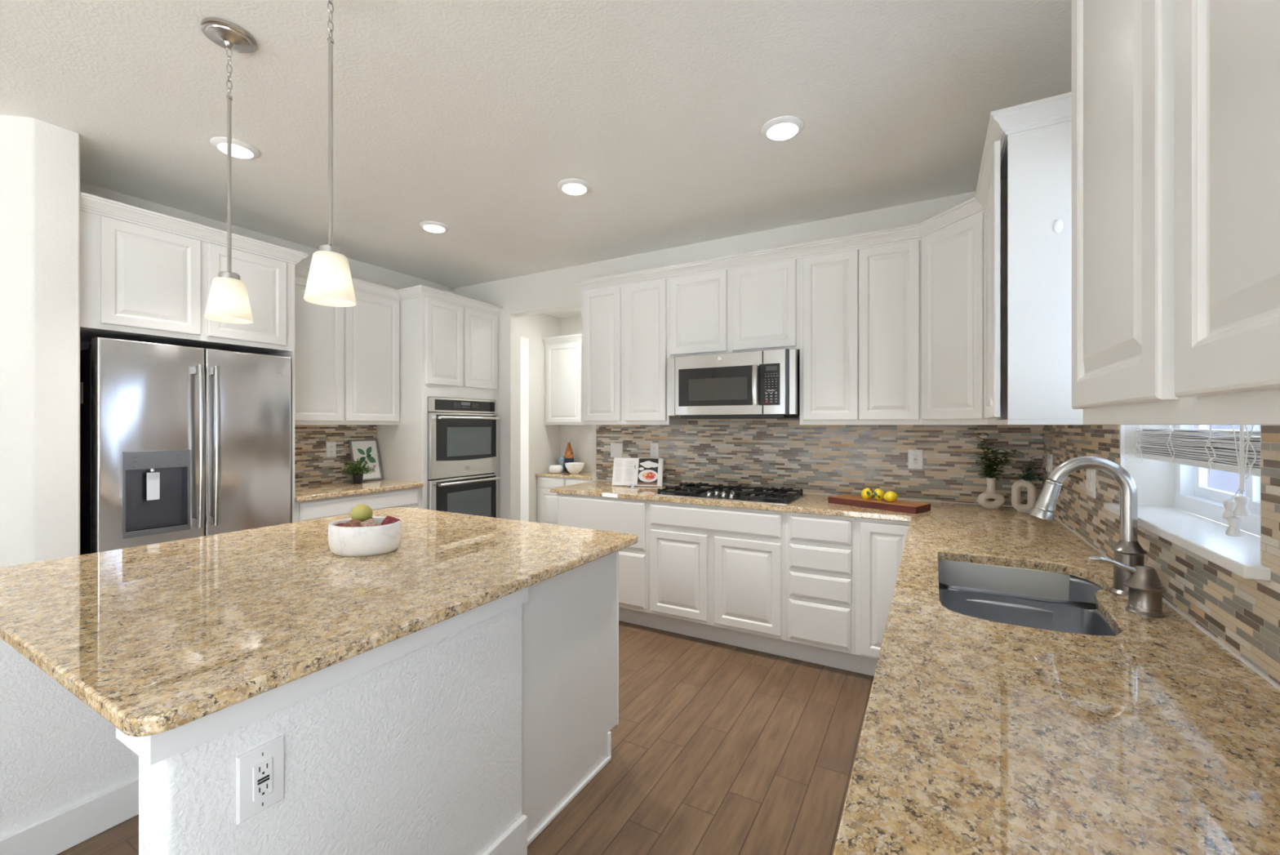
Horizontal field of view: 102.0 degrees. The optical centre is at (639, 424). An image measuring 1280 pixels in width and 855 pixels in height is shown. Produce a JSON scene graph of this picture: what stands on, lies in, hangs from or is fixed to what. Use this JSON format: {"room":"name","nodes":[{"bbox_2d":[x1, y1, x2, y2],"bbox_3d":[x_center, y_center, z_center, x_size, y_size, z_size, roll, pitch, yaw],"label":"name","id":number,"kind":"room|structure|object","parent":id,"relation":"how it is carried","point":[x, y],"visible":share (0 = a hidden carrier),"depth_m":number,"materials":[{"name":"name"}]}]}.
{"room":"kitchen","nodes":[
{"label":"kitchen","id":0,"kind":"room"},
{"bbox_2d":[0,115,79,567],"bbox_3d":[-3.138,-0.001,2.456,0.820,2.765,0.490,0,0,29],"label":"wall","id":1,"kind":"structure","parent":0,"point":[40,160],"depth_m":2.35,"materials":[{"name":"paint"}]},
{"bbox_2d":[80,181,560,522],"bbox_3d":[-2.170,-0.001,4.864,0.140,2.765,4.660,0,0,29],"label":"wall","id":2,"kind":"structure","parent":0,"point":[540,442],"depth_m":6.23,"materials":[{"name":"paint"}]},
{"bbox_2d":[294,424,376,486],"bbox_3d":[-2.533,0.233,4.089,0.009,0.471,0.963,0,0,29],"label":"tile backsplash","id":3,"kind":"structure","parent":2,"relation":"attached to","point":[313,466],"depth_m":4.11,"materials":[{"name":"tile"}]},
{"bbox_2d":[326,441,336,457],"bbox_3d":[-2.480,0.197,4.163,0.010,0.122,0.076,0,0,29],"label":"wall outlet","id":4,"kind":"object","parent":3,"relation":"attached to","point":[331,446],"visible":1,"depth_m":4.16,"materials":[{"name":"white plastic"}]},
{"bbox_2d":[328,444,333,453],"bbox_3d":[-2.477,0.197,4.162,0.004,0.104,0.033,0,0,29],"label":"receptacle","id":5,"kind":"object","parent":4,"relation":"attached to","point":[331,446],"depth_m":4.16,"materials":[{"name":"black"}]},
{"bbox_2d":[294,275,399,424],"bbox_3d":[-2.387,-0.529,4.006,0.334,1.058,0.966,0,0,29],"label":"upper cabinet","id":6,"kind":"object","parent":2,"relation":"attached to","point":[347,358],"visible":0.6,"depth_m":3.94,"materials":[{"name":"paint"}]},
{"bbox_2d":[56,620,874,854],"bbox_3d":[-2.644,1.432,2.640,9.200,0.100,12.400,0,0,29],"label":"floor","id":7,"kind":"structure","parent":0,"point":[717,748],"depth_m":2.14,"materials":[{"name":"brown wood"}]},
{"bbox_2d":[80,337,290,555],"bbox_3d":[-2.688,0.460,3.066,0.688,1.785,0.891,0,0,29],"label":"refrigerator","id":8,"kind":"object","parent":7,"relation":"on","point":[177,442],"visible":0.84,"depth_m":2.83,"materials":[{"name":"silver metal"}]},
{"bbox_2d":[80,209,294,522],"bbox_3d":[-2.740,0.162,3.082,0.619,2.440,0.988,0,0,29],"label":"upper cabinet","id":9,"kind":"object","parent":7,"relation":"on","point":[138,282],"visible":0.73,"depth_m":2.83,"materials":[{"name":"paint"}]},
{"bbox_2d":[80,191,502,315],"bbox_3d":[-2.141,-1.080,3.789,0.346,0.072,2.804,0,0,29],"label":"trim","id":10,"kind":"structure","parent":9,"relation":"attached to","point":[91,203],"depth_m":3.08,"materials":[{"name":"paint"}]},
{"bbox_2d":[0,550,618,854],"bbox_3d":[-1.076,0.942,1.894,1.475,0.881,1.541,0,0,29],"label":"kitchen island","id":11,"kind":"object","parent":7,"relation":"on","point":[468,732],"visible":0.73,"depth_m":1.48,"materials":[{"name":"paint"}]},
{"bbox_2d":[236,734,284,824],"bbox_3d":[-0.741,0.694,1.016,0.011,0.128,0.082,0,0,29],"label":"wall outlet","id":12,"kind":"object","parent":11,"relation":"attached to","point":[260,769],"visible":1,"depth_m":1.01,"materials":[{"name":"white plastic"}]},
{"bbox_2d":[253,752,272,805],"bbox_3d":[-0.738,0.694,1.015,0.005,0.104,0.033,0,0,29],"label":"receptacle","id":13,"kind":"object","parent":12,"relation":"attached to","point":[262,762],"depth_m":1.01,"materials":[{"name":"white plastic"}]},
{"bbox_2d":[0,506,638,736],"bbox_3d":[-1.085,0.484,1.900,1.592,0.032,1.607,0,0,29],"label":"island countertop","id":14,"kind":"structure","parent":11,"relation":"on","point":[157,637],"depth_m":1.38,"materials":[{"name":"stone"}]},
{"bbox_2d":[328,516,402,556],"bbox_3d":[-1.023,0.414,1.932,0.262,0.107,0.222,0,0,14],"label":"bowl","id":15,"kind":"object","parent":14,"relation":"on","point":[350,541],"visible":0.91,"depth_m":1.84,"materials":[{"name":"white stone"}]},
{"bbox_2d":[334,523,345,526],"bbox_3d":[-1.100,0.382,1.913,0.067,0.037,0.055,0,0,0],"label":"pod","id":16,"kind":"object","parent":15,"relation":"in","point":[337,524],"visible":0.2,"depth_m":1.90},
{"bbox_2d":[342,519,361,526],"bbox_3d":[-1.045,0.374,1.885,0.069,0.059,0.067,0,0,7],"label":"pod","id":17,"kind":"object","parent":15,"relation":"in","point":[354,522],"visible":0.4,"depth_m":1.87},
{"bbox_2d":[360,518,376,526],"bbox_3d":[-1.002,0.374,1.903,0.051,0.058,0.052,0,0,25],"label":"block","id":18,"kind":"object","parent":15,"relation":"in","point":[370,522],"visible":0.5,"depth_m":1.89,"materials":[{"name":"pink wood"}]},
{"bbox_2d":[381,515,399,524],"bbox_3d":[-0.939,0.377,1.948,0.066,0.070,0.060,0,0,-5],"label":"block","id":19,"kind":"object","parent":15,"relation":"in","point":[388,519],"visible":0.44,"depth_m":1.94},
{"label":"block","id":20,"kind":"object","parent":15,"relation":"in","visible":0},
{"bbox_2d":[350,503,373,521],"bbox_3d":[-1.047,0.336,1.951,0.083,0.074,0.072,0,0,29],"label":"mango","id":21,"kind":"object","parent":20,"relation":"on","point":[362,512],"visible":0.77,"depth_m":1.93,"materials":[{"name":"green food"}]},
{"bbox_2d":[294,486,421,521],"bbox_3d":[-2.265,0.941,3.938,0.604,0.882,0.966,0,0,29],"label":"base cabinet","id":22,"kind":"object","parent":7,"relation":"on","point":[304,510],"visible":0.15,"depth_m":3.71,"materials":[{"name":"paint"}]},
{"bbox_2d":[294,479,423,502],"bbox_3d":[-2.259,0.484,3.934,0.621,0.032,0.962,0,0,29],"label":"countertop","id":23,"kind":"structure","parent":22,"relation":"on","point":[308,492],"depth_m":3.85,"materials":[{"name":"stone"}]},
{"bbox_2d":[339,457,375,484],"bbox_3d":[-2.254,0.367,4.154,0.234,0.203,0.256,0,0,3],"label":"potted plant","id":24,"kind":"object","parent":23,"relation":"on","point":[357,477],"visible":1,"depth_m":4.12,"materials":[{"name":"green plant"}]},
{"bbox_2d":[348,439,382,480],"bbox_3d":[-2.307,0.295,4.362,0.098,0.346,0.245,0,0,29],"label":"framed print","id":25,"kind":"object","parent":23,"relation":"on","point":[367,450],"visible":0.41,"depth_m":4.38,"materials":[{"name":"white paper"}]},
{"bbox_2d":[377,296,498,517],"bbox_3d":[-1.813,0.162,4.725,0.619,2.440,0.848,0,0,29],"label":"tall cabinet","id":26,"kind":"object","parent":7,"relation":"on","point":[446,349],"visible":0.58,"depth_m":4.36,"materials":[{"name":"paint"}]},
{"bbox_2d":[427,396,499,517],"bbox_3d":[-1.738,0.381,4.687,0.590,1.222,0.752,0,0,29],"label":"double oven","id":27,"kind":"object","parent":26,"relation":"in","point":[463,433],"visible":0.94,"depth_m":4.53,"materials":[{"name":"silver metal"}]},
{"bbox_2d":[537,475,592,524],"bbox_3d":[-0.405,1.004,6.099,1.700,0.757,0.484,0,0,29],"label":"base cabinet","id":28,"kind":"object","parent":7,"relation":"on","point":[547,501],"visible":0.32,"depth_m":6.21,"materials":[{"name":"paint"}]},
{"bbox_2d":[535,471,592,479],"bbox_3d":[-0.388,0.608,6.088,1.758,0.032,0.493,0,0,29],"label":"countertop","id":29,"kind":"structure","parent":28,"relation":"on","point":[582,475],"depth_m":6.15,"materials":[{"name":"stone"}]},
{"bbox_2d":[548,464,563,473],"bbox_3d":[-1.036,0.544,6.395,0.176,0.095,0.176,0,0,29],"label":"bowl","id":30,"kind":"object","parent":29,"relation":"on","point":[555,468],"visible":1,"depth_m":6.33,"materials":[{"name":"white ceramic"}]},
{"bbox_2d":[558,455,565,471],"bbox_3d":[-0.980,0.492,6.546,0.100,0.200,0.100,0,0,29],"label":"jar","id":31,"kind":"object","parent":29,"relation":"on","point":[561,460],"visible":0.68,"depth_m":6.51,"materials":[{"name":"ceramic"}]},
{"bbox_2d":[564,442,573,471],"bbox_3d":[-0.888,0.409,6.495,0.120,0.365,0.120,0,0,29],"label":"vase","id":32,"kind":"object","parent":29,"relation":"on","point":[569,455],"visible":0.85,"depth_m":6.46,"materials":[{"name":"orange ceramic"}]},
{"bbox_2d":[565,437,573,442],"bbox_3d":[-0.888,0.206,6.495,0.096,0.082,0.096,0,0,29],"label":"glass dish","id":33,"kind":"object","parent":32,"relation":"on","point":[568,439],"visible":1,"depth_m":6.47,"materials":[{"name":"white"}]},
{"bbox_2d":[564,462,584,473],"bbox_3d":[-0.795,0.528,6.304,0.240,0.127,0.240,0,0,29],"label":"serving bowl","id":34,"kind":"object","parent":29,"relation":"on","point":[571,467],"visible":1,"depth_m":6.23,"materials":[{"name":"white ceramic"}]},
{"bbox_2d":[557,493,654,627],"bbox_3d":[-0.132,0.941,3.893,0.765,0.882,0.629,0,0,29],"label":"base cabinet","id":35,"kind":"object","parent":7,"relation":"on","point":[630,516],"visible":0.43,"depth_m":3.53,"materials":[{"name":"paint"}]},
{"bbox_2d":[648,500,790,657],"bbox_3d":[0.598,0.941,3.481,0.910,0.882,0.629,0,0,29],"label":"base cabinet","id":36,"kind":"object","parent":7,"relation":"on","point":[716,573],"visible":0.88,"depth_m":3.20,"materials":[{"name":"paint"}]},
{"bbox_2d":[786,511,856,671],"bbox_3d":[1.154,0.941,3.167,0.367,0.882,0.629,0,0,29],"label":"base cabinet","id":37,"kind":"object","parent":7,"relation":"on","point":[820,548],"visible":0.88,"depth_m":2.90,"materials":[{"name":"paint"}]},
{"bbox_2d":[854,517,910,675],"bbox_3d":[1.706,0.941,2.853,0.905,0.882,0.624,0,0,29],"label":"base cabinet","id":38,"kind":"object","parent":7,"relation":"on","point":[879,544],"visible":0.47,"depth_m":2.76,"materials":[{"name":"paint"}]},
{"bbox_2d":[550,480,1279,854],"bbox_3d":[0.009,0.484,1.971,2.998,0.032,3.841,0,0,29],"label":"countertop","id":39,"kind":"structure","parent":38,"relation":"on","point":[979,735],"depth_m":0.80,"materials":[{"name":"stone"}]},
{"bbox_2d":[626,464,639,486],"bbox_3d":[-0.044,0.388,3.958,0.100,0.161,0.125,0,0,12],"label":"book stand","id":40,"kind":"object","parent":39,"relation":"on","point":[631,485],"visible":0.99,"depth_m":3.90,"materials":[{"name":"silver metal"}]},
{"bbox_2d":[611,457,663,486],"bbox_3d":[-0.019,0.363,3.978,0.393,0.216,0.089,0,0,12],"label":"open cookbook","id":41,"kind":"object","parent":40,"relation":"on","point":[647,472],"visible":0.98,"depth_m":3.97,"materials":[{"name":"white paper"}]},
{"bbox_2d":[653,481,806,504],"bbox_3d":[0.601,0.444,3.467,0.900,0.048,0.500,0,0,29],"label":"gas cooktop","id":42,"kind":"object","parent":39,"relation":"in","point":[781,495],"visible":1,"depth_m":3.39,"materials":[{"name":"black metal"}]},
{"bbox_2d":[827,493,930,514],"bbox_3d":[1.363,0.449,2.974,0.194,0.038,0.505,0,0,-39],"label":"cutting board","id":43,"kind":"object","parent":39,"relation":"on","point":[898,505],"visible":0.9,"depth_m":2.89,"materials":[{"name":"brown wood"}]},
{"bbox_2d":[861,487,876,500],"bbox_3d":[1.317,0.406,2.985,0.061,0.083,0.097,0,0,-12],"label":"lemon","id":44,"kind":"object","parent":43,"relation":"on","point":[866,493],"visible":0.94,"depth_m":2.98,"materials":[{"name":"yellow food"}]},
{"bbox_2d":[872,488,884,501],"bbox_3d":[1.361,0.405,2.957,0.061,0.083,0.097,0,0,28],"label":"lemon","id":45,"kind":"object","parent":43,"relation":"on","point":[879,494],"visible":0.85,"depth_m":2.95,"materials":[{"name":"yellow food"}]},
{"bbox_2d":[883,490,897,502],"bbox_3d":[1.398,0.400,2.891,0.061,0.061,0.062,0,0,-34],"label":"lemon","id":46,"kind":"object","parent":43,"relation":"on","point":[891,496],"visible":1,"depth_m":2.87,"materials":[{"name":"yellow food"}]},
{"bbox_2d":[965,427,1023,508],"bbox_3d":[2.003,0.245,2.909,0.292,0.452,0.154,0,0,9],"label":"ring vase","id":47,"kind":"object","parent":39,"relation":"on","point":[990,492],"visible":1,"depth_m":2.89,"materials":[{"name":"ceramic"}]},
{"bbox_2d":[937,560,1116,635],"bbox_3d":[1.118,0.604,1.501,0.465,0.205,0.773,0,0,29],"label":"sink","id":48,"kind":"object","parent":39,"relation":"in","point":[1079,614],"visible":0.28,"depth_m":1.56,"materials":[{"name":"silver metal"}]},
{"bbox_2d":[1009,456,1046,512],"bbox_3d":[2.078,0.317,2.761,0.167,0.301,0.097,0,0,23],"label":"vase","id":49,"kind":"object","parent":39,"relation":"on","point":[1025,482],"visible":0.93,"depth_m":2.76,"materials":[{"name":"ceramic"}]},
{"bbox_2d":[1028,456,1147,597],"bbox_3d":[1.269,0.279,1.475,0.263,0.379,0.080,0,0,29],"label":"faucet","id":50,"kind":"object","parent":39,"relation":"on","point":[1127,550],"visible":0.92,"depth_m":1.43,"materials":[{"name":"silver metal"}]},
{"bbox_2d":[1087,555,1167,617],"bbox_3d":[1.229,0.403,1.310,0.150,0.131,0.078,0,0,29],"label":"tap","id":51,"kind":"object","parent":39,"relation":"on","point":[1145,588],"visible":1,"depth_m":1.27,"materials":[{"name":"silver metal"}]},
{"bbox_2d":[937,560,1070,599],"bbox_3d":[1.096,0.941,1.483,0.629,0.882,0.800,0,0,29],"label":"base cabinet","id":52,"kind":"object","parent":7,"relation":"on","point":[1024,581],"visible":0.02,"depth_m":1.82,"materials":[{"name":"metal"}]},
{"bbox_2d":[0,0,1071,318],"bbox_3d":[-2.644,-1.433,2.640,9.200,0.100,12.400,0,0,29],"label":"ceiling","id":53,"kind":"structure","parent":0,"point":[468,117],"depth_m":2.25,"materials":[{"name":"paint"}]},
{"bbox_2d":[200,17,256,324],"bbox_3d":[-1.457,-0.877,1.838,0.156,1.012,0.156,0,0,29],"label":"pendant light","id":54,"kind":"object","parent":53,"relation":"hanging from","point":[228,302],"visible":1,"depth_m":1.82,"materials":[{"name":"white glass"}]},
{"bbox_2d":[210,137,260,159],"bbox_3d":[-2.018,-1.372,2.587,0.196,0.022,0.196,0,0,29],"label":"recessed light","id":55,"kind":"object","parent":53,"relation":"in","point":[241,149],"visible":0.89,"depth_m":2.56,"materials":[{"name":"white plastic"}]},
{"bbox_2d":[303,0,356,306],"bbox_3d":[-0.936,-0.877,1.567,0.156,1.012,0.156,0,0,29],"label":"pendant light","id":56,"kind":"object","parent":53,"relation":"hanging from","point":[329,282],"visible":1,"depth_m":1.55,"materials":[{"name":"white glass"}]},
{"bbox_2d":[418,221,448,232],"bbox_3d":[-1.435,-1.372,3.613,0.196,0.022,0.196,0,0,29],"label":"recessed light","id":57,"kind":"object","parent":53,"relation":"in","point":[431,226],"visible":1,"depth_m":3.58,"materials":[{"name":"white plastic"}]},
{"bbox_2d":[557,178,591,195],"bbox_3d":[-0.380,-1.372,3.007,0.196,0.022,0.196,0,0,29],"label":"recessed light","id":58,"kind":"object","parent":53,"relation":"in","point":[569,186],"visible":1,"depth_m":2.97,"materials":[{"name":"white plastic"}]},
{"bbox_2d":[760,115,804,141],"bbox_3d":[0.665,-1.372,2.417,0.196,0.022,0.196,0,0,29],"label":"recessed light","id":59,"kind":"object","parent":53,"relation":"in","point":[784,127],"visible":1,"depth_m":2.39,"materials":[{"name":"paint"}]},
{"bbox_2d":[560,315,592,471],"bbox_3d":[0.339,-0.001,6.044,3.350,2.765,0.140,0,0,29],"label":"wall","id":60,"kind":"structure","parent":0,"point":[582,450],"depth_m":6.61,"materials":[{"name":"paint"}]},
{"bbox_2d":[545,340,581,424],"bbox_3d":[-0.634,-0.519,6.314,1.100,1.038,0.334,0,0,29],"label":"upper cabinet","id":61,"kind":"object","parent":60,"relation":"attached to","point":[562,360],"visible":0.47,"depth_m":6.30,"materials":[{"name":"paint"}]},
{"bbox_2d":[542,333,581,344],"bbox_3d":[-0.615,-1.039,6.286,1.161,0.072,0.376,0,0,29],"label":"trim","id":62,"kind":"structure","parent":61,"relation":"attached to","point":[576,337],"depth_m":6.28,"materials":[{"name":"paint"}]},
{"bbox_2d":[588,433,592,443],"bbox_3d":[-0.618,0.172,6.496,0.076,0.122,0.010,0,0,29],"label":"wall outlet","id":63,"kind":"object","parent":60,"relation":"attached to","point":[590,435],"visible":0.92,"depth_m":6.49,"materials":[{"name":"white plastic"}]},
{"bbox_2d":[454,191,975,520],"bbox_3d":[0.171,-0.001,4.172,4.897,2.765,0.135,0,0,29],"label":"wall","id":64,"kind":"structure","parent":0,"point":[551,291],"depth_m":4.56,"materials":[{"name":"paint"}]},
{"bbox_2d":[581,279,687,424],"bbox_3d":[-0.053,-0.529,4.026,0.770,1.058,0.339,0,0,29],"label":"upper cabinet","id":65,"kind":"object","parent":64,"relation":"attached to","point":[625,329],"visible":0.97,"depth_m":3.86,"materials":[{"name":"paint"}]},
{"bbox_2d":[571,92,1071,292],"bbox_3d":[0.786,-1.080,3.174,0.943,0.072,3.326,0,0,-39],"label":"trim","id":66,"kind":"structure","parent":65,"relation":"attached to","point":[1057,109],"depth_m":2.93,"materials":[{"name":"paint"}]},
{"bbox_2d":[669,258,799,357],"bbox_3d":[0.680,-0.766,3.613,0.913,0.584,0.339,0,0,29],"label":"upper cabinet","id":67,"kind":"object","parent":64,"relation":"attached to","point":[754,308],"visible":0.91,"depth_m":3.44,"materials":[{"name":"paint"}]},
{"bbox_2d":[666,348,799,418],"bbox_3d":[0.650,-0.257,3.551,0.892,0.427,0.466,0,0,29],"label":"microwave","id":68,"kind":"object","parent":67,"relation":"attached to","point":[759,384],"visible":1,"depth_m":3.36,"materials":[{"name":"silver metal"}]},
{"bbox_2d":[595,415,1042,505],"bbox_3d":[0.950,0.190,3.650,3.027,0.556,0.009,0,0,29],"label":"tile backsplash","id":69,"kind":"structure","parent":64,"relation":"attached to","point":[778,453],"depth_m":3.46,"materials":[{"name":"tile"}]},
{"bbox_2d":[610,442,622,457],"bbox_3d":[-0.194,0.210,4.286,0.118,0.122,0.006,0,0,29],"label":"wall outlet","id":70,"kind":"object","parent":69,"relation":"attached to","point":[616,448],"visible":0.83,"depth_m":4.28,"materials":[{"name":"white plastic"}]},
{"bbox_2d":[650,442,658,457],"bbox_3d":[0.114,0.204,4.110,0.076,0.122,0.010,0,0,29],"label":"wall outlet","id":71,"kind":"object","parent":69,"relation":"attached to","point":[654,446],"visible":0.98,"depth_m":4.11,"materials":[{"name":"white plastic"}]},
{"bbox_2d":[652,444,656,457],"bbox_3d":[0.113,0.204,4.107,0.033,0.104,0.004,0,0,29],"label":"receptacle","id":72,"kind":"object","parent":71,"relation":"attached to","point":[654,446],"depth_m":4.11,"materials":[{"name":"white plastic"}]},
{"bbox_2d":[907,448,923,469],"bbox_3d":[1.707,0.214,3.211,0.084,0.122,0.011,0,0,29],"label":"wall outlet","id":73,"kind":"object","parent":69,"relation":"attached to","point":[915,457],"visible":1,"depth_m":3.21,"materials":[{"name":"white plastic"}]},
{"bbox_2d":[912,450,918,467],"bbox_3d":[1.706,0.214,3.208,0.033,0.104,0.005,0,0,29],"label":"receptacle","id":74,"kind":"object","parent":73,"relation":"attached to","point":[915,453],"depth_m":3.21,"materials":[{"name":"white plastic"}]},
{"bbox_2d":[800,240,922,424],"bbox_3d":[1.372,-0.529,3.222,0.677,1.058,0.339,0,0,29],"label":"upper cabinet","id":75,"kind":"object","parent":64,"relation":"attached to","point":[860,309],"visible":0.95,"depth_m":3.06,"materials":[{"name":"paint"}]},
{"bbox_2d":[921,213,987,424],"bbox_3d":[1.860,-0.529,2.793,0.600,1.058,0.607,0,0,29],"label":"upper cabinet","id":76,"kind":"object","parent":64,"relation":"attached to","point":[953,256],"visible":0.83,"depth_m":2.70,"materials":[{"name":"paint"}]},
{"bbox_2d":[1124,424,1194,514],"bbox_3d":[0.675,-0.001,-0.094,0.173,2.765,10.500,0,0,29],"label":"wall","id":77,"kind":"structure","parent":0,"point":[1153,479],"depth_m":1.68,"materials":[{"name":"paint"}]},
{"bbox_2d":[595,479,1279,690],"bbox_3d":[-0.147,0.465,1.714,3.019,0.006,4.442,0,0,29],"label":"trim","id":78,"kind":"structure","parent":77,"relation":"attached to","point":[1248,664],"depth_m":1.20,"materials":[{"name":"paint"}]},
{"bbox_2d":[983,120,1083,424],"bbox_3d":[1.631,-0.529,2.133,0.349,1.058,0.768,0,0,29],"label":"upper cabinet","id":79,"kind":"object","parent":77,"relation":"attached to","point":[1028,211],"visible":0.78,"depth_m":1.84,"materials":[{"name":"paint"}]},
{"bbox_2d":[1042,424,1279,684],"bbox_3d":[1.171,0.225,0.971,0.009,0.486,4.441,0,0,29],"label":"tile backsplash","id":80,"kind":"structure","parent":77,"relation":"attached to","point":[1242,613],"depth_m":1.22,"materials":[{"name":"tile"}]},
{"bbox_2d":[1045,453,1052,475],"bbox_3d":[2.143,0.212,2.717,0.012,0.122,0.114,0,0,29],"label":"wall switch","id":81,"kind":"object","parent":80,"relation":"attached to","point":[1049,456],"visible":0.96,"depth_m":2.70,"materials":[{"name":"white plastic"}]},
{"bbox_2d":[1085,468,1095,497],"bbox_3d":[1.743,0.217,2.008,0.012,0.122,0.114,0,0,29],"label":"wall switch","id":82,"kind":"object","parent":80,"relation":"attached to","point":[1090,473],"visible":0.96,"depth_m":1.98,"materials":[{"name":"white plastic"}]},
{"bbox_2d":[1071,0,1279,424],"bbox_3d":[0.716,-0.529,0.486,0.323,1.058,0.920,0,0,29],"label":"upper cabinet","id":83,"kind":"object","parent":77,"relation":"attached to","point":[1175,104],"visible":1,"depth_m":0.55,"materials":[{"name":"paint"}]},
{"bbox_2d":[1103,502,1270,581],"bbox_3d":[1.420,0.274,1.320,0.167,0.024,0.915,0,0,29],"label":"trim","id":84,"kind":"structure","parent":77,"relation":"attached to","point":[1206,538],"depth_m":1.21,"materials":[{"name":"white"}]},
{"bbox_2d":[1120,424,1261,563],"bbox_3d":[1.385,0.131,1.343,0.011,0.262,0.864,0,0,29],"label":"trim","id":85,"kind":"structure","parent":77,"relation":"attached to","point":[1122,426],"depth_m":1.71,"materials":[{"name":"white"}]},
{"bbox_2d":[1173,424,1260,536],"bbox_3d":[1.519,-0.328,1.267,0.060,1.180,0.840,0,0,29],"label":"window","id":86,"kind":"structure","parent":77,"relation":"in","point":[1192,494],"depth_m":1.50,"materials":[{"name":"white plastic"}]},
{"bbox_2d":[1135,424,1260,536],"bbox_3d":[1.422,-0.340,1.322,0.100,1.146,0.820,0,0,29],"label":"window blind","id":87,"kind":"object","parent":86,"relation":"attached to","point":[1241,454],"visible":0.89,"depth_m":1.21,"materials":[{"name":"white plastic"}]},
{"label":"outside","id":88,"kind":"structure","parent":0,"visible":0},
{"bbox_3d":[0.000,1.782,0.000,80.000,0.200,80.000,0,0,29],"label":"ground","id":89,"kind":"structure","parent":88,"visible":0},
{"bbox_2d":[1207,424,1245,495],"bbox_3d":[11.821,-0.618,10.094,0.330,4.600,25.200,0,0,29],"label":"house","id":90,"kind":"structure","parent":89,"relation":"on","point":[1225,481],"depth_m":10.61,"materials":[{"name":"white"}]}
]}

